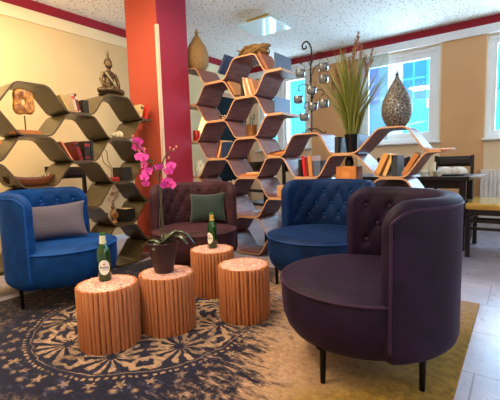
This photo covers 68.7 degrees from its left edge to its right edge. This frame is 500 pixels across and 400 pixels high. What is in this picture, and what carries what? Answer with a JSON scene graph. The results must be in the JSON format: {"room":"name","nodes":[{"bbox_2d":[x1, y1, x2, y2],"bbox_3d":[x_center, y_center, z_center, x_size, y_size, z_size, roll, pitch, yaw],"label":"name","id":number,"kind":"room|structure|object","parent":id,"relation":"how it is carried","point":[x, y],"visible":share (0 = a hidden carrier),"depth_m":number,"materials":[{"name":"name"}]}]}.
{"room":"lounge","nodes":[
{"label":"lounge","id":0,"kind":"room"},
{"bbox_2d":[0,14,251,253],"bbox_3d":[-2.389,-0.733,3.928,0.200,2.699,8.392,3,7,36],"label":"wall","id":1,"kind":"structure","parent":0,"point":[62,61],"depth_m":4.10,"materials":[{"name":"paint"}]},
{"bbox_2d":[0,1,219,72],"bbox_3d":[-2.376,-1.898,3.687,0.020,0.122,7.831,3,7,36],"label":"trim","id":2,"kind":"structure","parent":1,"relation":"attached to","point":[6,9],"depth_m":4.07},
{"bbox_2d":[0,0,221,65],"bbox_3d":[-2.371,-2.013,3.693,0.012,0.106,7.869,3,7,36],"label":"trim","id":3,"kind":"structure","parent":1,"relation":"attached to","point":[28,4],"depth_m":4.14,"materials":[{"name":"paint"}]},
{"bbox_2d":[114,233,128,239],"bbox_3d":[-2.307,0.585,3.941,0.015,0.070,7.832,3,7,36],"label":"baseboard","id":4,"kind":"structure","parent":1,"relation":"attached to","point":[120,236],"depth_m":4.78,"materials":[{"name":"white paint"}]},
{"bbox_2d":[217,97,247,194],"bbox_3d":[-0.293,-0.749,6.516,0.109,2.070,0.820,3,7,36],"label":"door","id":5,"kind":"structure","parent":1,"relation":"in","point":[227,174],"depth_m":6.36,"materials":[{"name":"teal paint"}]},
{"bbox_2d":[217,93,250,199],"bbox_3d":[-0.313,-0.780,6.528,0.060,2.150,0.960,3,7,36],"label":"trim","id":6,"kind":"structure","parent":1,"relation":"attached to","point":[226,95],"depth_m":6.80,"materials":[{"name":"brown wood"}]},
{"bbox_2d":[0,214,499,399],"bbox_3d":[0.418,0.797,2.034,7.076,0.120,8.392,3,7,36],"label":"floor","id":7,"kind":"structure","parent":0,"point":[479,379],"depth_m":2.46,"materials":[{"name":"tile"}]},
{"bbox_2d":[44,167,107,229],"bbox_3d":[-1.764,0.135,3.763,0.405,0.970,0.420,3,7,36],"label":"dining chair","id":8,"kind":"object","parent":7,"relation":"on","point":[72,172],"visible":0.17,"depth_m":3.91,"materials":[{"name":"black wood"}]},
{"bbox_2d":[0,81,152,289],"bbox_3d":[-1.797,-0.098,2.896,0.330,1.588,2.320,3,7,36],"label":"shelf","id":9,"kind":"object","parent":7,"relation":"on","point":[123,108],"visible":0.74,"depth_m":3.33,"materials":[{"name":"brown wood"}]},
{"bbox_2d":[9,88,41,134],"bbox_3d":[-1.720,-0.672,2.787,0.084,0.347,0.201,3,7,36],"label":"sculpture","id":10,"kind":"object","parent":9,"relation":"on","point":[18,94],"visible":0.98,"depth_m":2.76,"materials":[{"name":"brown wood"}]},
{"bbox_2d":[2,172,53,188],"bbox_3d":[-1.755,-0.163,2.957,0.090,0.126,0.420,3,7,36],"label":"bowl","id":11,"kind":"object","parent":9,"relation":"on","point":[40,180],"visible":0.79,"depth_m":2.93,"materials":[{"name":"red wood"}]},
{"bbox_2d":[56,94,69,110],"bbox_3d":[-1.597,-0.792,3.066,0.200,0.147,0.086,3,7,36],"label":"book","id":12,"kind":"object","parent":9,"relation":"in","point":[60,97],"visible":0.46,"depth_m":3.00,"materials":[{"name":"paper"}]},
{"bbox_2d":[57,141,72,159],"bbox_3d":[-1.595,-0.410,3.091,0.200,0.157,0.092,3,7,36],"label":"book","id":13,"kind":"object","parent":9,"relation":"in","point":[61,143],"visible":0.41,"depth_m":3.03,"materials":[{"name":"paper"}]},
{"bbox_2d":[61,93,77,111],"bbox_3d":[-1.551,-0.812,3.126,0.200,0.172,0.061,3,7,36],"label":"book","id":14,"kind":"object","parent":9,"relation":"in","point":[69,99],"visible":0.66,"depth_m":3.08,"materials":[{"name":"paper"}]},
{"bbox_2d":[64,141,82,159],"bbox_3d":[-1.535,-0.422,3.172,0.200,0.162,0.073,3,7,36],"label":"book","id":15,"kind":"object","parent":9,"relation":"in","point":[73,148],"visible":0.82,"depth_m":3.13,"materials":[{"name":"paper"}]},
{"bbox_2d":[74,94,80,111],"bbox_3d":[-1.534,-0.814,3.149,0.200,0.170,0.053,3,7,36],"label":"book","id":16,"kind":"object","parent":9,"relation":"on","point":[75,95],"visible":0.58,"depth_m":3.09,"materials":[{"name":"paper"}]},
{"bbox_2d":[78,100,88,112],"bbox_3d":[-1.491,-0.799,3.209,0.200,0.125,0.050,3,7,36],"label":"book","id":17,"kind":"object","parent":9,"relation":"in","point":[83,104],"visible":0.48,"depth_m":3.15,"materials":[{"name":"paper"}]},
{"bbox_2d":[78,141,90,159],"bbox_3d":[-1.489,-0.431,3.234,0.200,0.165,0.052,3,7,36],"label":"book","id":18,"kind":"object","parent":9,"relation":"in","point":[84,146],"visible":0.68,"depth_m":3.17,"materials":[{"name":"paper"}]},
{"bbox_2d":[90,141,93,159],"bbox_3d":[-1.463,-0.439,3.269,0.200,0.170,0.020,3,7,36],"label":"book","id":19,"kind":"object","parent":9,"relation":"in","point":[91,142],"visible":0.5,"depth_m":3.21,"materials":[{"name":"paper"}]},
{"bbox_2d":[97,51,124,95],"bbox_3d":[-1.303,-1.175,3.385,0.157,0.426,0.272,2,7,33],"label":"statue","id":20,"kind":"object","parent":9,"relation":"on","point":[108,86],"visible":0.94,"depth_m":3.36,"materials":[{"name":"brown metal"}]},
{"bbox_2d":[110,203,117,223],"bbox_3d":[-1.298,0.126,3.479,0.066,0.196,0.079,3,7,36],"label":"figurine","id":21,"kind":"object","parent":9,"relation":"on","point":[113,214],"visible":0.92,"depth_m":3.46,"materials":[{"name":"brown ceramic"}]},
{"bbox_2d":[109,131,122,137],"bbox_3d":[-1.273,-0.621,3.476,0.129,0.074,0.073,-5,7,-30],"label":"shell","id":22,"kind":"object","parent":9,"relation":"on","point":[117,134],"visible":0.97,"depth_m":3.46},
{"bbox_2d":[113,167,131,180],"bbox_3d":[-1.239,-0.252,3.552,0.160,0.130,0.100,3,7,36],"label":"book","id":23,"kind":"object","parent":9,"relation":"in","point":[124,173],"visible":0.89,"depth_m":3.50,"materials":[{"name":"paper"}]},
{"bbox_2d":[116,207,134,222],"bbox_3d":[-1.222,0.145,3.600,0.160,0.130,0.100,3,7,36],"label":"book","id":24,"kind":"object","parent":9,"relation":"in","point":[126,214],"visible":0.93,"depth_m":3.56,"materials":[{"name":"paper"}]},
{"bbox_2d":[126,104,143,120],"bbox_3d":[-1.151,-0.871,3.666,0.200,0.154,0.075,3,7,36],"label":"book","id":25,"kind":"object","parent":9,"relation":"in","point":[139,108],"visible":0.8,"depth_m":3.61,"materials":[{"name":"paper"}]},
{"bbox_2d":[142,105,148,118],"bbox_3d":[-1.112,-0.877,3.720,0.200,0.153,0.060,3,7,36],"label":"book","id":26,"kind":"object","parent":9,"relation":"in","point":[146,107],"visible":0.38,"depth_m":3.66,"materials":[{"name":"paper"}]},
{"bbox_2d":[124,0,192,252],"bbox_3d":[-0.966,-0.780,3.992,0.499,2.699,0.409,3,7,36],"label":"column","id":27,"kind":"structure","parent":7,"relation":"on","point":[156,30],"depth_m":3.79,"materials":[{"name":"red paint"}]},
{"bbox_2d":[0,259,479,399],"bbox_3d":[-0.433,0.746,2.126,2.802,0.010,2.640,3,7,36],"label":"rug","id":28,"kind":"object","parent":7,"relation":"on","point":[41,358],"visible":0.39,"depth_m":1.73,"materials":[{"name":"carpet"}]},
{"bbox_2d":[0,187,116,309],"bbox_3d":[-1.368,0.315,2.678,0.748,0.790,0.748,-3,6,-13],"label":"armchair","id":29,"kind":"object","parent":28,"relation":"on","point":[29,264],"visible":0.77,"depth_m":2.37,"materials":[{"name":"blue fabric"}]},
{"bbox_2d":[32,200,87,240],"bbox_3d":[-1.434,0.157,2.671,0.452,0.277,0.137,-4,6,-24],"label":"cushion","id":30,"kind":"object","parent":29,"relation":"on","point":[61,220],"visible":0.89,"depth_m":2.64,"materials":[{"name":"grey fabric"}]},
{"bbox_2d":[32,232,115,254],"bbox_3d":[-1.364,0.307,2.675,0.726,0.046,0.726,-1,6,5],"label":"seat cushion","id":31,"kind":"object","parent":29,"relation":"on","point":[88,244],"depth_m":2.50,"materials":[{"name":"blue fabric"}]},
{"bbox_2d":[74,274,140,355],"bbox_3d":[-0.760,0.602,1.972,0.315,0.328,0.315,2,7,32],"label":"stump side table","id":32,"kind":"object","parent":28,"relation":"on","point":[107,312],"visible":0.96,"depth_m":1.85,"materials":[{"name":"brown wood"}]},
{"bbox_2d":[97,232,111,281],"bbox_3d":[-0.792,0.305,1.981,0.069,0.261,0.070,-4,6,-20],"label":"beer bottle","id":33,"kind":"object","parent":32,"relation":"on","point":[103,251],"visible":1,"depth_m":1.96,"materials":[{"name":"green glass"}]},
{"bbox_2d":[138,265,195,337],"bbox_3d":[-0.480,0.577,2.140,0.315,0.328,0.316,1,7,28],"label":"stool","id":34,"kind":"object","parent":28,"relation":"on","point":[167,301],"visible":0.91,"depth_m":2.01,"materials":[{"name":"brown wood"}]},
{"bbox_2d":[132,135,195,273],"bbox_3d":[-0.482,0.023,2.079,0.293,0.786,0.225,3,7,36],"label":"potted orchid","id":35,"kind":"object","parent":34,"relation":"on","point":[162,251],"visible":1,"depth_m":2.06,"materials":[{"name":"plant"}]},
{"bbox_2d":[149,181,237,264],"bbox_3d":[-0.474,0.247,3.158,0.728,0.778,0.728,-4,6,-26],"label":"armchair","id":36,"kind":"object","parent":28,"relation":"on","point":[176,202],"visible":0.71,"depth_m":3.18,"materials":[{"name":"red fabric"}]},
{"bbox_2d":[153,221,234,236],"bbox_3d":[-0.476,0.239,3.153,0.706,0.045,0.706,-2,6,-8],"label":"seat cushion","id":37,"kind":"object","parent":36,"relation":"on","point":[197,228],"depth_m":3.05,"materials":[{"name":"red fabric"}]},
{"bbox_2d":[190,192,225,221],"bbox_3d":[-0.379,0.066,3.272,0.350,0.268,0.120,0,6,11],"label":"cushion","id":38,"kind":"object","parent":36,"relation":"on","point":[201,205],"visible":0.96,"depth_m":3.23,"materials":[{"name":"green fabric"}]},
{"bbox_2d":[190,244,233,298],"bbox_3d":[-0.274,0.514,2.699,0.316,0.328,0.315,1,6,23],"label":"stool","id":39,"kind":"object","parent":28,"relation":"on","point":[205,260],"visible":0.69,"depth_m":2.56,"materials":[{"name":"brown wood"}]},
{"bbox_2d":[207,212,217,248],"bbox_3d":[-0.277,0.220,2.677,0.069,0.261,0.070,3,7,36],"label":"beer bottle","id":40,"kind":"object","parent":39,"relation":"on","point":[211,227],"visible":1,"depth_m":2.65,"materials":[{"name":"green glass"}]},
{"bbox_2d":[218,257,269,325],"bbox_3d":[-0.036,0.551,2.264,0.316,0.328,0.315,4,8,43],"label":"stool","id":41,"kind":"object","parent":28,"relation":"on","point":[243,283],"visible":1,"depth_m":2.14,"materials":[{"name":"brown wood"}]},
{"bbox_2d":[266,179,375,283],"bbox_3d":[0.526,0.253,2.760,0.801,0.790,0.800,2,7,33],"label":"armchair","id":42,"kind":"object","parent":28,"relation":"on","point":[313,211],"visible":0.62,"depth_m":2.93,"materials":[{"name":"blue fabric"}]},
{"bbox_2d":[268,224,346,244],"bbox_3d":[0.521,0.245,2.759,0.776,0.046,0.776,-6,7,-39],"label":"seat cushion","id":43,"kind":"object","parent":42,"relation":"on","point":[288,234],"depth_m":2.61,"materials":[{"name":"blue fabric"}]},
{"bbox_2d":[280,187,464,391],"bbox_3d":[0.545,0.356,1.735,0.800,0.790,0.801,-3,6,-12],"label":"armchair","id":44,"kind":"object","parent":28,"relation":"on","point":[394,297],"visible":1,"depth_m":1.40,"materials":[{"name":"fabric"}]},
{"bbox_2d":[283,253,383,305],"bbox_3d":[0.541,0.348,1.737,0.776,0.046,0.776,-1,6,5],"label":"seat cushion","id":45,"kind":"object","parent":44,"relation":"on","point":[349,279],"depth_m":1.61,"materials":[{"name":"fabric"}]},
{"bbox_2d":[246,161,267,242],"bbox_3d":[0.203,0.005,4.500,0.405,0.970,0.420,-6,8,-39],"label":"dining chair","id":46,"kind":"object","parent":7,"relation":"on","point":[256,166],"visible":0.3,"depth_m":4.30,"materials":[{"name":"black wood"}]},
{"bbox_2d":[282,161,288,184],"bbox_3d":[0.635,0.022,4.207,0.420,0.970,0.405,1,6,23],"label":"dining chair","id":47,"kind":"object","parent":7,"relation":"on","point":[284,167],"visible":0.02,"depth_m":4.06,"materials":[{"name":"black wood"}]},
{"bbox_2d":[188,53,447,254],"bbox_3d":[0.411,-0.430,3.564,2.650,1.988,0.340,3,7,36],"label":"shelf","id":48,"kind":"object","parent":7,"relation":"on","point":[211,94],"visible":0.56,"depth_m":3.75,"materials":[{"name":"brown wood"}]},
{"bbox_2d":[193,130,199,140],"bbox_3d":[-0.611,-0.727,4.191,0.084,0.134,0.084,3,7,36],"label":"candle","id":49,"kind":"object","parent":48,"relation":"on","point":[196,133],"visible":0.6,"depth_m":4.15,"materials":[{"name":"wax"}]},
{"bbox_2d":[187,29,208,69],"bbox_3d":[-0.594,-1.685,4.111,0.258,0.455,0.258,3,7,36],"label":"woven vase","id":50,"kind":"object","parent":48,"relation":"on","point":[198,57],"visible":0.9,"depth_m":4.03,"materials":[{"name":"wicker"}]},
{"bbox_2d":[195,160,205,175],"bbox_3d":[-0.552,-0.360,4.217,0.161,0.195,0.161,-3,6,-9],"label":"lantern","id":51,"kind":"object","parent":48,"relation":"on","point":[201,164],"visible":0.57,"depth_m":4.16,"materials":[{"name":"white ceramic"}]},
{"bbox_2d":[198,117,206,132],"bbox_3d":[-0.530,-0.833,4.293,0.176,0.320,0.176,3,7,36],"label":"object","id":52,"kind":"object","parent":48,"relation":"on","point":[202,123],"visible":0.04,"depth_m":4.24,"materials":[{"name":"beige paper"}]},
{"bbox_2d":[216,140,232,157],"bbox_3d":[-0.270,-0.556,4.009,0.101,0.188,0.200,3,7,36],"label":"book","id":53,"kind":"object","parent":48,"relation":"on","point":[219,154],"visible":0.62,"depth_m":3.94,"materials":[{"name":"paper"}]},
{"bbox_2d":[217,54,234,74],"bbox_3d":[-0.230,-1.436,3.922,0.129,0.187,0.220,3,7,36],"label":"book","id":54,"kind":"object","parent":48,"relation":"on","point":[226,60],"visible":0.66,"depth_m":3.86,"materials":[{"name":"paper"}]},
{"bbox_2d":[221,142,232,157],"bbox_3d":[-0.218,-0.541,3.960,0.085,0.165,0.180,3,7,36],"label":"book","id":55,"kind":"object","parent":48,"relation":"on","point":[226,146],"visible":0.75,"depth_m":3.89,"materials":[{"name":"paper"}]},
{"bbox_2d":[227,81,240,95],"bbox_3d":[-0.138,-1.155,3.825,0.102,0.157,0.180,3,7,36],"label":"book","id":56,"kind":"object","parent":48,"relation":"on","point":[236,88],"visible":0.84,"depth_m":3.79,"materials":[{"name":"paper"}]},
{"bbox_2d":[240,78,244,95],"bbox_3d":[-0.024,-1.139,3.755,0.030,0.185,0.200,3,7,36],"label":"book","id":57,"kind":"object","parent":48,"relation":"on","point":[241,79],"visible":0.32,"depth_m":3.68,"materials":[{"name":"paper"}]},
{"bbox_2d":[246,114,257,135],"bbox_3d":[0.019,-0.770,3.794,0.130,0.241,0.130,3,7,36],"label":"bucket","id":58,"kind":"object","parent":48,"relation":"on","point":[251,130],"visible":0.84,"depth_m":3.75,"materials":[{"name":"metal"}]},
{"bbox_2d":[236,43,270,55],"bbox_3d":[0.035,-1.491,3.694,0.383,0.105,0.213,3,7,39],"label":"wicker tangle","id":59,"kind":"object","parent":48,"relation":"on","point":[263,47],"visible":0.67,"depth_m":3.59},
{"bbox_2d":[250,79,259,92],"bbox_3d":[0.086,-1.123,3.676,0.079,0.162,0.200,3,7,36],"label":"book","id":60,"kind":"object","parent":48,"relation":"on","point":[254,83],"visible":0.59,"depth_m":3.61,"materials":[{"name":"paper"}]},
{"bbox_2d":[257,52,273,69],"bbox_3d":[0.187,-1.331,3.588,0.138,0.204,0.220,3,7,36],"label":"book","id":61,"kind":"object","parent":48,"relation":"on","point":[267,61],"visible":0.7,"depth_m":3.53,"materials":[{"name":"paper"}]},
{"bbox_2d":[269,151,283,155],"bbox_3d":[0.304,-0.452,3.571,0.172,0.044,0.200,2,7,31],"label":"book","id":62,"kind":"object","parent":48,"relation":"in","point":[281,152],"visible":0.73,"depth_m":3.49,"materials":[{"name":"paper"}]},
{"bbox_2d":[277,185,283,196],"bbox_3d":[0.342,-0.091,3.600,0.110,0.110,0.120,3,7,36],"label":"box","id":63,"kind":"object","parent":48,"relation":"in","point":[279,187],"visible":0.36,"depth_m":3.57,"materials":[{"name":"cardboard"}]},
{"bbox_2d":[274,96,289,112],"bbox_3d":[0.316,-0.915,3.581,0.012,0.160,0.280,3,7,36],"label":"book","id":64,"kind":"object","parent":48,"relation":"on","point":[280,104],"visible":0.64,"depth_m":3.56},
{"bbox_2d":[287,160,297,173],"bbox_3d":[0.440,-0.307,3.514,0.100,0.153,0.200,3,7,36],"label":"book","id":65,"kind":"object","parent":48,"relation":"on","point":[293,164],"visible":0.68,"depth_m":3.48,"materials":[{"name":"paper"}]},
{"bbox_2d":[298,160,302,175],"bbox_3d":[0.519,-0.305,3.456,0.030,0.155,0.200,3,7,36],"label":"book","id":66,"kind":"object","parent":48,"relation":"on","point":[300,168],"visible":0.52,"depth_m":3.38,"materials":[{"name":"paper"}]},
{"bbox_2d":[301,156,306,175],"bbox_3d":[0.551,-0.319,3.430,0.047,0.187,0.200,3,7,36],"label":"book","id":67,"kind":"object","parent":48,"relation":"on","point":[302,157],"visible":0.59,"depth_m":3.35,"materials":[{"name":"paper"}]},
{"bbox_2d":[305,157,308,175],"bbox_3d":[0.575,-0.313,3.413,0.036,0.176,0.200,3,7,36],"label":"book","id":68,"kind":"object","parent":48,"relation":"on","point":[306,159],"visible":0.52,"depth_m":3.33,"materials":[{"name":"paper"}]},
{"bbox_2d":[298,41,325,132],"bbox_3d":[0.544,-1.036,3.356,0.205,0.854,0.285,-7,8,-40],"label":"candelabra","id":69,"kind":"object","parent":48,"relation":"on","point":[305,48],"visible":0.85,"depth_m":3.37,"materials":[{"name":"black metal"}]},
{"bbox_2d":[293,91,302,103],"bbox_3d":[0.459,-0.979,3.467,0.095,0.123,0.095,3,7,36],"label":"holder","id":70,"kind":"object","parent":69,"relation":"hanging from","point":[298,99],"visible":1,"depth_m":3.44,"materials":[{"name":"silver glass"}]},
{"bbox_2d":[295,64,304,77],"bbox_3d":[0.467,-1.203,3.396,0.095,0.123,0.095,3,7,36],"label":"holder","id":71,"kind":"object","parent":69,"relation":"hanging from","point":[300,73],"visible":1,"depth_m":3.37,"materials":[{"name":"silver glass"}]},
{"bbox_2d":[299,108,308,120],"bbox_3d":[0.512,-0.808,3.449,0.095,0.123,0.095,3,7,36],"label":"holder","id":72,"kind":"object","parent":69,"relation":"hanging from","point":[304,116],"visible":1,"depth_m":3.42,"materials":[{"name":"silver glass"}]},
{"bbox_2d":[306,81,316,94],"bbox_3d":[0.560,-1.023,3.331,0.095,0.123,0.095,3,7,36],"label":"holder","id":73,"kind":"object","parent":69,"relation":"hanging from","point":[311,90],"visible":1,"depth_m":3.30,"materials":[{"name":"silver glass"}]},
{"bbox_2d":[307,97,317,110],"bbox_3d":[0.572,-0.879,3.340,0.095,0.123,0.095,3,7,36],"label":"holder","id":74,"kind":"object","parent":69,"relation":"hanging from","point":[311,106],"visible":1,"depth_m":3.31,"materials":[{"name":"silver glass"}]},
{"bbox_2d":[318,71,328,83],"bbox_3d":[0.667,-1.127,3.332,0.095,0.123,0.095,3,7,36],"label":"holder","id":75,"kind":"object","parent":69,"relation":"hanging from","point":[320,77],"visible":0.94,"depth_m":3.30,"materials":[{"name":"silver glass"}]},
{"bbox_2d":[318,94,328,107],"bbox_3d":[0.662,-0.891,3.290,0.095,0.123,0.095,3,7,36],"label":"holder","id":76,"kind":"object","parent":69,"relation":"hanging from","point":[322,103],"visible":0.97,"depth_m":3.26,"materials":[{"name":"silver glass"}]},
{"bbox_2d":[318,57,328,71],"bbox_3d":[0.659,-1.223,3.289,0.095,0.123,0.095,3,7,36],"label":"holder","id":77,"kind":"object","parent":69,"relation":"hanging from","point":[321,66],"visible":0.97,"depth_m":3.26,"materials":[{"name":"silver glass"}]},
{"bbox_2d":[307,156,320,175],"bbox_3d":[0.601,-0.317,3.393,0.051,0.187,0.200,3,7,36],"label":"book","id":78,"kind":"object","parent":48,"relation":"in","point":[310,158],"visible":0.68,"depth_m":3.32,"materials":[{"name":"paper"}]},
{"bbox_2d":[312,160,326,175],"bbox_3d":[0.655,-0.294,3.381,0.080,0.140,0.200,3,7,36],"label":"book","id":79,"kind":"object","parent":48,"relation":"on","point":[317,165],"visible":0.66,"depth_m":3.30,"materials":[{"name":"paper"}]},
{"bbox_2d":[334,137,346,152],"bbox_3d":[0.813,-0.480,3.253,0.035,0.150,0.220,3,7,36],"label":"book","id":80,"kind":"object","parent":48,"relation":"on","point":[340,145],"visible":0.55,"depth_m":3.19,"materials":[{"name":"paper"}]},
{"bbox_2d":[336,166,362,178],"bbox_3d":[0.872,-0.154,3.211,0.180,0.285,0.163,3,7,36],"label":"wooden box","id":81,"kind":"object","parent":48,"relation":"on","point":[342,172],"visible":0.43,"depth_m":3.14,"materials":[{"name":"orange wood"}]},
{"bbox_2d":[345,156,353,165],"bbox_3d":[0.867,-0.339,3.193,0.078,0.085,0.078,3,7,36],"label":"jar","id":82,"kind":"object","parent":81,"relation":"on","point":[349,161],"visible":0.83,"depth_m":3.17,"materials":[{"name":"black glass"}]},
{"bbox_2d":[319,30,394,152],"bbox_3d":[0.896,-0.918,3.157,0.599,1.037,0.644,-2,6,-6],"label":"grass plant","id":83,"kind":"object","parent":48,"relation":"on","point":[350,102],"visible":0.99,"depth_m":3.12,"materials":[{"name":"plant"}]},
{"bbox_2d":[357,134,368,153],"bbox_3d":[0.981,-0.481,3.160,0.012,0.160,0.270,3,7,36],"label":"book","id":84,"kind":"object","parent":48,"relation":"on","point":[361,139],"visible":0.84,"depth_m":3.09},
{"bbox_2d":[375,153,390,174],"bbox_3d":[1.110,-0.295,3.018,0.114,0.190,0.200,3,7,36],"label":"book","id":85,"kind":"object","parent":48,"relation":"on","point":[385,157],"visible":0.66,"depth_m":2.94,"materials":[{"name":"paper"}]},
{"bbox_2d":[383,153,400,175],"bbox_3d":[1.158,-0.288,2.984,0.093,0.181,0.200,3,7,36],"label":"book","id":86,"kind":"object","parent":48,"relation":"on","point":[387,172],"visible":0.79,"depth_m":2.92,"materials":[{"name":"paper"}]},
{"bbox_2d":[381,71,412,126],"bbox_3d":[1.180,-0.808,2.941,0.238,0.446,0.238,-6,7,-39],"label":"lantern","id":87,"kind":"object","parent":48,"relation":"on","point":[397,93],"visible":0.9,"depth_m":2.87,"materials":[{"name":"metal"}]},
{"bbox_2d":[391,155,403,175],"bbox_3d":[1.195,-0.279,2.958,0.045,0.165,0.200,3,7,36],"label":"book","id":88,"kind":"object","parent":48,"relation":"on","point":[397,163],"visible":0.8,"depth_m":2.89,"materials":[{"name":"paper"}]},
{"bbox_2d":[401,152,421,174],"bbox_3d":[1.286,-0.282,2.889,0.128,0.181,0.200,3,7,36],"label":"book","id":89,"kind":"object","parent":48,"relation":"on","point":[415,157],"visible":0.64,"depth_m":2.81,"materials":[{"name":"paper"}]},
{"bbox_3d":[0.317,-1.228,3.554,0.170,0.006,0.300,3,7,36],"label":"book","id":90,"kind":"object","parent":48,"relation":"on","visible":0},
{"bbox_3d":[0.317,-1.235,3.554,0.170,0.006,0.300,3,7,36],"label":"book","id":91,"kind":"object","parent":90,"relation":"on","visible":0},
{"bbox_2d":[274,52,290,70],"bbox_3d":[0.319,-1.316,3.542,0.012,0.155,0.300,3,7,36],"label":"book","id":92,"kind":"object","parent":91,"relation":"on","point":[280,60],"visible":0.64,"depth_m":3.51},
{"bbox_2d":[377,157,409,166],"bbox_3d":[1.784,-0.061,4.702,0.420,0.970,0.405,3,7,36],"label":"dining chair","id":93,"kind":"object","parent":7,"relation":"on","point":[406,160],"visible":0.12,"depth_m":4.70,"materials":[{"name":"black wood"}]},
{"bbox_2d":[363,174,486,250],"bbox_3d":[1.882,0.089,4.270,1.420,0.755,0.720,3,7,36],"label":"dining table","id":94,"kind":"object","parent":7,"relation":"on","point":[464,183],"visible":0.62,"depth_m":3.79,"materials":[{"name":"black wood"}]},
{"bbox_2d":[428,162,435,175],"bbox_3d":[1.940,-0.331,3.900,0.072,0.150,0.072,3,7,36],"label":"candle holder","id":95,"kind":"object","parent":94,"relation":"on","point":[431,165],"visible":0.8,"depth_m":3.87,"materials":[{"name":"beige glass"}]},
{"bbox_2d":[442,174,466,175],"bbox_3d":[2.142,-0.269,3.908,0.316,0.014,0.237,3,7,36],"label":"plate","id":96,"kind":"object","parent":94,"relation":"on","point":[449,174],"visible":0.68,"depth_m":3.83,"materials":[{"name":"black ceramic"}]},
{"bbox_2d":[437,167,450,174],"bbox_3d":[2.092,-0.317,3.937,0.141,0.081,0.159,-4,6,-18],"label":"napkin","id":97,"kind":"object","parent":96,"relation":"on","point":[446,170],"visible":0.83,"depth_m":3.89,"materials":[{"name":"white fabric"}]},
{"bbox_2d":[450,167,467,174],"bbox_3d":[2.188,-0.312,3.868,0.144,0.081,0.150,-4,6,-18],"label":"napkin","id":98,"kind":"object","parent":96,"relation":"on","point":[455,170],"visible":0.96,"depth_m":3.82,"materials":[{"name":"white fabric"}]},
{"bbox_2d":[434,155,474,236],"bbox_3d":[2.340,-0.032,4.269,0.420,0.970,0.405,3,7,36],"label":"dining chair","id":99,"kind":"object","parent":7,"relation":"on","point":[446,160],"visible":0.38,"depth_m":4.35,"materials":[{"name":"black wood"}]},
{"bbox_2d":[465,197,499,256],"bbox_3d":[2.672,0.272,3.431,1.080,0.515,0.720,3,7,36],"label":"bench","id":100,"kind":"object","parent":7,"relation":"on","point":[484,206],"visible":1,"depth_m":3.44,"materials":[{"name":"wood"}]},
{"bbox_2d":[479,169,499,217],"bbox_3d":[3.409,0.011,4.479,1.015,0.780,0.085,3,7,36],"label":"radiator","id":101,"kind":"object","parent":7,"relation":"on","point":[489,184],"visible":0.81,"depth_m":4.67,"materials":[{"name":"metal"}]},
{"bbox_2d":[33,0,499,67],"bbox_3d":[0.339,-2.006,1.750,7.076,0.120,8.392,3,7,36],"label":"ceiling","id":102,"kind":"structure","parent":0,"point":[325,24],"depth_m":4.50,"materials":[{"name":"paint"}]},
{"bbox_2d":[238,14,290,36],"bbox_3d":[0.179,-2.180,4.545,0.474,0.090,0.474,3,7,36],"label":"ceiling lamp","id":103,"kind":"object","parent":102,"relation":"attached to","point":[266,24],"visible":1,"depth_m":4.49,"materials":[{"name":"white glass"}]},
{"bbox_2d":[249,32,499,209],"bbox_3d":[2.776,-1.001,5.127,6.676,2.699,0.300,3,7,36],"label":"wall","id":104,"kind":"structure","parent":0,"point":[491,148],"depth_m":5.39,"materials":[{"name":"paint"}]},
{"bbox_2d":[259,70,309,149],"bbox_3d":[0.625,-1.563,6.552,1.060,1.293,0.100,3,7,36],"label":"window","id":105,"kind":"structure","parent":104,"relation":"in","point":[282,136],"depth_m":6.50,"materials":[{"name":"white paint"}]},
{"bbox_2d":[311,60,356,177],"bbox_3d":[1.367,-0.951,5.979,0.774,2.467,0.018,3,7,36],"label":"wall panel","id":106,"kind":"object","parent":104,"relation":"attached to","point":[328,120],"depth_m":6.00,"materials":[{"name":"beige paint"}]},
{"bbox_2d":[248,22,499,78],"bbox_3d":[2.647,-2.168,4.861,6.636,0.106,0.050,3,7,36],"label":"trim","id":107,"kind":"structure","parent":104,"relation":"attached to","point":[493,27],"depth_m":5.11,"materials":[{"name":"white paint"}]},
{"bbox_2d":[249,14,499,73],"bbox_3d":[2.643,-2.276,4.874,6.665,0.106,0.012,3,7,36],"label":"trim","id":108,"kind":"structure","parent":104,"relation":"attached to","point":[493,18],"depth_m":5.18,"materials":[{"name":"paint"}]},
{"bbox_2d":[256,209,499,228],"bbox_3d":[2.711,0.324,5.113,6.646,0.070,0.021,3,7,36],"label":"baseboard","id":109,"kind":"structure","parent":104,"relation":"attached to","point":[483,225],"depth_m":4.82,"materials":[{"name":"white paint"}]},
{"bbox_2d":[359,45,440,143],"bbox_3d":[2.178,-1.490,5.401,1.134,1.293,0.115,3,7,36],"label":"window","id":110,"kind":"structure","parent":104,"relation":"in","point":[433,53],"depth_m":5.18,"materials":[{"name":"white paint"}]},
{"bbox_2d":[377,141,440,145],"bbox_3d":[2.139,-0.825,5.389,1.194,0.025,0.130,3,7,36],"label":"window sill","id":111,"kind":"structure","parent":104,"relation":"attached to","point":[427,141],"depth_m":5.25,"materials":[{"name":"white paint"}]},
{"bbox_2d":[439,34,486,216],"bbox_3d":[2.830,-0.883,4.902,0.509,2.467,0.018,3,7,36],"label":"wall panel","id":112,"kind":"object","parent":104,"relation":"attached to","point":[463,77],"depth_m":4.84,"materials":[{"name":"beige paint"}]},
{"bbox_2d":[481,137,499,140],"bbox_3d":[3.453,-0.764,4.423,1.109,0.025,0.130,3,7,36],"label":"window sill","id":113,"kind":"structure","parent":104,"relation":"attached to","point":[482,139],"depth_m":4.64,"materials":[{"name":"white paint"}]},
{"bbox_2d":[485,34,499,137],"bbox_3d":[3.500,-1.430,4.444,1.049,1.293,0.090,3,7,36],"label":"window","id":114,"kind":"structure","parent":104,"relation":"in","point":[493,40],"depth_m":4.69,"materials":[{"name":"white paint"}]},
{"label":"outside","id":115,"kind":"structure","parent":0,"visible":0},
{"bbox_2d":[273,44,499,140],"bbox_3d":[5.421,-2.293,13.137,21.000,11.500,4.120,3,7,36],"label":"building","id":116,"kind":"structure","parent":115,"point":[414,75],"depth_m":11.07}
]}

